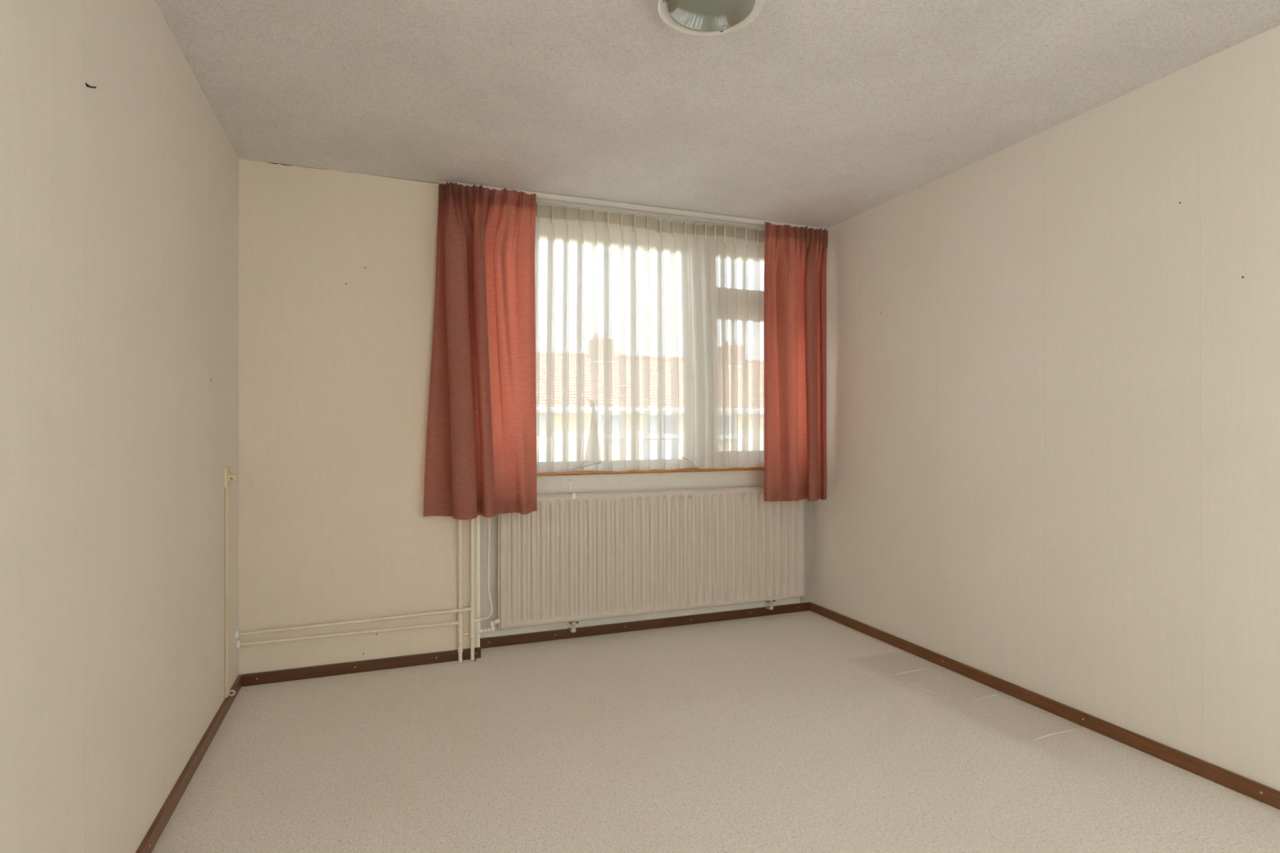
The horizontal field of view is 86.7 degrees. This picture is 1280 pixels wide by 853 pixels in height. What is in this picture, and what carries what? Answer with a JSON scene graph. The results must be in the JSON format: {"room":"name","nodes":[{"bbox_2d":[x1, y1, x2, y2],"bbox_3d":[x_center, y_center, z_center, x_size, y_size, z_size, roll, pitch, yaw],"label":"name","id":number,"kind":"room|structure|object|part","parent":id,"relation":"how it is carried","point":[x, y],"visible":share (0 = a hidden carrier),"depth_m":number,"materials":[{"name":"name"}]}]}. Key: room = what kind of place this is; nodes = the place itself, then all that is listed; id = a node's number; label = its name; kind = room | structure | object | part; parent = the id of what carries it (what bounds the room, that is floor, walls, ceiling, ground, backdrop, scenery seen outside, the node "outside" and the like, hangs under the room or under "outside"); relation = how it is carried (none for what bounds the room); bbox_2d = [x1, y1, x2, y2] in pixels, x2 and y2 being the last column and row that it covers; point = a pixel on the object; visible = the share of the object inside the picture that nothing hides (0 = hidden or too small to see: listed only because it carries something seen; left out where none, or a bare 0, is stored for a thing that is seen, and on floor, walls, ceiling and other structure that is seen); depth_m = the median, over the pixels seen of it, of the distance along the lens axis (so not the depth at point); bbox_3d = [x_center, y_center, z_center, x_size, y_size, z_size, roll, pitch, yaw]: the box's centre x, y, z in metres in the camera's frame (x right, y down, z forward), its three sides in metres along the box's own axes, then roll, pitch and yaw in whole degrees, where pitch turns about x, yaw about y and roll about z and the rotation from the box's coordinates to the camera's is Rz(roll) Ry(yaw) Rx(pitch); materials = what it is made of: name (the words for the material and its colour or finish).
{"room":"empty bedroom","nodes":[
{"label":"empty bedroom","id":0,"kind":"room"},
{"bbox_2d":[0,0,238,852],"bbox_3d":[-0.586,0.015,-0.599,0.268,2.850,8.900,0,0,-21],"label":"wall","id":1,"kind":"structure","parent":0,"point":[119,174],"depth_m":1.73,"materials":[{"name":"paint"}]},
{"bbox_2d":[135,674,241,852],"bbox_3d":[-0.441,1.212,-0.627,0.017,0.056,8.351,0,0,-21],"label":"baseboard","id":2,"kind":"structure","parent":1,"relation":"attached to","point":[151,838],"depth_m":2.34,"materials":[{"name":"brown wood"}]},
{"bbox_2d":[227,689,235,696],"bbox_3d":[-1.819,1.184,3.011,0.028,0.036,0.031,0,0,-14],"label":"cable loop","id":3,"kind":"object","parent":2,"relation":"on","point":[231,690],"visible":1,"depth_m":3.02,"materials":[{"name":"white plastic"}]},
{"bbox_2d":[224,487,228,698],"bbox_3d":[-1.828,0.733,2.996,0.010,0.928,0.020,0,0,-21],"label":"duct","id":4,"kind":"object","parent":1,"relation":"attached to","point":[226,490],"visible":0.91,"depth_m":2.99,"materials":[{"name":"beige plastic"}]},
{"bbox_2d":[223,466,231,488],"bbox_3d":[-1.827,0.224,3.008,0.020,0.090,0.080,0,0,-21],"label":"wall socket","id":5,"kind":"object","parent":1,"relation":"attached to","point":[227,473],"visible":0.94,"depth_m":2.98,"materials":[{"name":"beige plastic"}]},
{"bbox_2d":[227,474,253,489],"bbox_3d":[-1.792,0.249,3.025,0.112,0.071,0.034,0,0,-21],"label":"plug","id":6,"kind":"object","parent":5,"relation":"attached to","point":[233,477],"visible":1,"depth_m":3.01,"materials":[{"name":"beige plastic"}]},
{"bbox_2d":[238,158,479,675],"bbox_3d":[-1.514,0.029,3.623,1.244,2.850,0.351,0,0,-21],"label":"wall","id":7,"kind":"structure","parent":0,"point":[337,268],"depth_m":3.43,"materials":[{"name":"paint"}]},
{"bbox_2d":[241,647,480,686],"bbox_3d":[-1.391,1.226,3.470,1.133,0.056,0.017,0,0,-21],"label":"baseboard","id":8,"kind":"structure","parent":7,"relation":"attached to","point":[306,673],"depth_m":3.44,"materials":[{"name":"brown wood"}]},
{"bbox_2d":[235,517,500,662],"bbox_3d":[-1.334,0.004,3.476,1.279,2.500,0.151,0,0,-26],"label":"pipes","id":9,"kind":"object","parent":7,"relation":"attached to","point":[472,609],"visible":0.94,"depth_m":3.60,"materials":[{"name":"beige metal"}]},
{"bbox_2d":[480,469,810,638],"bbox_3d":[0.134,0.871,4.320,2.335,1.165,0.178,0,0,-21],"label":"wall","id":10,"kind":"structure","parent":0,"point":[691,480],"depth_m":4.15,"materials":[{"name":"beige paint"}]},
{"bbox_2d":[480,602,809,648],"bbox_3d":[0.113,1.225,4.213,2.220,0.056,0.017,0,0,-21],"label":"baseboard","id":11,"kind":"structure","parent":10,"relation":"attached to","point":[522,638],"depth_m":4.16,"materials":[{"name":"brown wood"}]},
{"bbox_2d":[535,208,764,471],"bbox_3d":[0.082,-0.504,4.312,2.235,1.585,0.125,0,0,-21],"label":"window","id":12,"kind":"structure","parent":10,"relation":"in","point":[547,219],"depth_m":4.37,"materials":[{"name":"white plastic"}]},
{"bbox_3d":[0.077,-1.214,4.323,2.235,0.165,0.105,0,0,-21],"label":"head rail","id":13,"kind":"part","parent":12,"relation":"part of","materials":[{"name":"white"}]},
{"bbox_3d":[0.738,-0.990,4.540,0.707,0.315,0.070,0,0,-21],"label":"sash","id":14,"kind":"part","parent":12,"relation":"part of","materials":[{"name":"white"}]},
{"bbox_3d":[0.739,-0.273,4.538,0.707,0.980,0.070,0,0,-21],"label":"sash","id":15,"kind":"part","parent":12,"relation":"part of","materials":[{"name":"white"}]},
{"bbox_2d":[536,466,764,475],"bbox_3d":[0.113,0.275,4.232,2.231,0.016,0.084,0,0,-21],"label":"trim","id":16,"kind":"structure","parent":10,"relation":"on","point":[757,467],"depth_m":4.16,"materials":[{"name":"orange wood"}]},
{"bbox_2d":[497,476,804,633],"bbox_3d":[0.141,0.751,4.186,2.028,0.906,0.089,0,0,-21],"label":"radiator","id":17,"kind":"object","parent":10,"relation":"attached to","point":[576,557],"visible":0.93,"depth_m":4.10,"materials":[{"name":"white metal"}]},
{"bbox_2d":[151,610,1279,852],"bbox_3d":[1.120,1.361,-0.005,3.777,0.256,8.800,0,0,-21],"label":"floor","id":18,"kind":"structure","parent":0,"point":[808,731],"depth_m":2.50,"materials":[{"name":"beige carpet"}]},
{"bbox_2d":[155,0,1279,231],"bbox_3d":[1.159,-1.437,-0.114,5.877,0.250,9.350,0,0,-21],"label":"ceiling","id":19,"kind":"structure","parent":0,"point":[824,113],"depth_m":2.56,"materials":[{"name":"paint"}]},
{"bbox_2d":[438,181,828,231],"bbox_3d":[0.074,-1.281,4.027,2.443,0.034,0.080,0,0,-21],"label":"rail","id":20,"kind":"object","parent":19,"relation":"attached to","point":[542,197],"visible":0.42,"depth_m":4.00,"materials":[{"name":"white metal"}]},
{"bbox_2d":[422,181,537,519],"bbox_3d":[-0.828,-0.405,3.575,0.598,1.759,0.203,0,0,-21],"label":"curtain","id":21,"kind":"object","parent":20,"relation":"hanging from","point":[481,455],"visible":1,"depth_m":3.59,"materials":[{"name":"fabric"}]},
{"bbox_2d":[534,203,764,473],"bbox_3d":[0.117,-0.496,4.100,1.758,1.529,0.093,0,0,-21],"label":"curtain","id":22,"kind":"object","parent":20,"relation":"hanging from","point":[552,213],"visible":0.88,"depth_m":4.10,"materials":[{"name":"white fabric"}]},
{"bbox_3d":[-0.346,0.233,3.892,0.265,0.054,0.004,0,0,-21],"label":"hem cord","id":23,"kind":"part","parent":22,"relation":"part of","materials":[{"name":"white fabric"}]},
{"bbox_3d":[0.337,0.226,4.152,0.182,0.084,0.004,0,0,-21],"label":"hem cord","id":24,"kind":"part","parent":22,"relation":"part of","materials":[{"name":"white fabric"}]},
{"bbox_2d":[764,221,827,502],"bbox_3d":[1.006,-0.403,4.279,0.474,1.753,0.129,0,0,-21],"label":"curtain","id":25,"kind":"object","parent":20,"relation":"hanging from","point":[795,258],"visible":1,"depth_m":4.26,"materials":[{"name":"fabric"}]},
{"bbox_2d":[657,0,764,35],"bbox_3d":[0.211,-1.264,2.018,0.317,0.080,0.317,0,0,-21],"label":"ceiling lamp","id":26,"kind":"object","parent":19,"relation":"attached to","point":[692,17],"visible":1,"depth_m":2.03,"materials":[{"name":"white glass"}]},
{"bbox_2d":[810,25,1279,791],"bbox_3d":[2.794,0.012,0.692,0.251,2.850,8.900,0,0,-21],"label":"wall","id":27,"kind":"structure","parent":0,"point":[1053,356],"depth_m":2.80,"materials":[{"name":"paint"}]},
{"bbox_2d":[809,602,1279,809],"bbox_3d":[2.670,1.210,0.644,0.017,0.056,8.508,0,0,-21],"label":"baseboard","id":28,"kind":"structure","parent":27,"relation":"attached to","point":[1253,789],"depth_m":2.80,"materials":[{"name":"brown wood"}]},
{"label":"outside","id":29,"kind":"structure","parent":0,"visible":0},
{"bbox_3d":[4.003,4.358,17.567,140.000,0.250,150.000,0,0,-21],"label":"ground","id":30,"kind":"structure","parent":29,"visible":0},
{"bbox_2d":[536,333,645,462],"bbox_3d":[-3.788,0.346,25.521,5.700,7.850,7.410,0,0,-21],"label":"house","id":31,"kind":"structure","parent":30,"relation":"on","point":[560,455],"depth_m":23.15,"materials":[{"name":"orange brick"}]},
{"bbox_3d":[-3.175,1.411,22.288,0.420,1.160,0.010,0,0,-21],"label":"pane","id":32,"kind":"part","parent":31,"relation":"part of","materials":[{"name":"clear glass"}]},
{"bbox_3d":[-3.412,-0.079,22.219,1.050,0.820,0.050,0,0,-21],"label":"cladding panel","id":33,"kind":"part","parent":31,"relation":"part of","materials":[{"name":"white"}]},
{"bbox_3d":[-3.410,0.546,22.218,1.050,0.430,0.050,0,0,-21],"label":"cladding panel","id":34,"kind":"part","parent":31,"relation":"part of","materials":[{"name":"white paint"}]},
{"bbox_3d":[-0.984,0.373,23.096,0.990,0.090,0.140,0,0,-21],"label":"window sill","id":35,"kind":"part","parent":31,"relation":"part of","materials":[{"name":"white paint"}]},
{"bbox_3d":[-0.996,-0.071,23.125,0.750,0.660,0.010,0,0,-21],"label":"pane","id":36,"kind":"part","parent":31,"relation":"part of","materials":[{"name":"clear glass"}]},
{"bbox_2d":[614,341,764,459],"bbox_3d":[1.537,0.341,27.553,5.700,7.850,7.410,0,0,-21],"label":"house","id":37,"kind":"structure","parent":30,"relation":"on","point":[652,374],"depth_m":24.92,"materials":[{"name":"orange brick"}]},
{"bbox_3d":[0.490,1.187,23.688,0.545,1.300,0.010,0,0,-21],"label":"pane","id":38,"kind":"part","parent":37,"relation":"part of","materials":[{"name":"clear glass"}]},
{"bbox_3d":[0.487,-0.073,23.691,0.545,0.660,0.010,0,0,-21],"label":"pane","id":39,"kind":"part","parent":37,"relation":"part of","materials":[{"name":"clear glass"}]},
{"bbox_3d":[0.786,0.372,23.771,1.400,0.090,0.140,0,0,-21],"label":"window sill","id":40,"kind":"part","parent":37,"relation":"part of","materials":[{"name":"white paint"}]},
{"bbox_3d":[1.064,1.187,23.907,0.545,1.300,0.010,0,0,-21],"label":"pane","id":41,"kind":"part","parent":37,"relation":"part of","materials":[{"name":"clear glass"}]},
{"bbox_3d":[1.062,-0.073,23.910,0.545,0.660,0.010,0,0,-21],"label":"pane","id":42,"kind":"part","parent":37,"relation":"part of","materials":[{"name":"clear glass"}]},
{"bbox_3d":[3.134,-0.060,24.701,0.710,0.690,0.010,0,0,-21],"label":"pane","id":43,"kind":"part","parent":37,"relation":"part of","materials":[{"name":"clear glass"}]},
{"bbox_2d":[745,360,764,382],"bbox_3d":[6.863,0.711,29.584,5.700,7.100,7.410,0,0,-21],"label":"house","id":44,"kind":"structure","parent":30,"relation":"on","point":[750,361],"depth_m":28.32,"materials":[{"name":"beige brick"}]}
]}

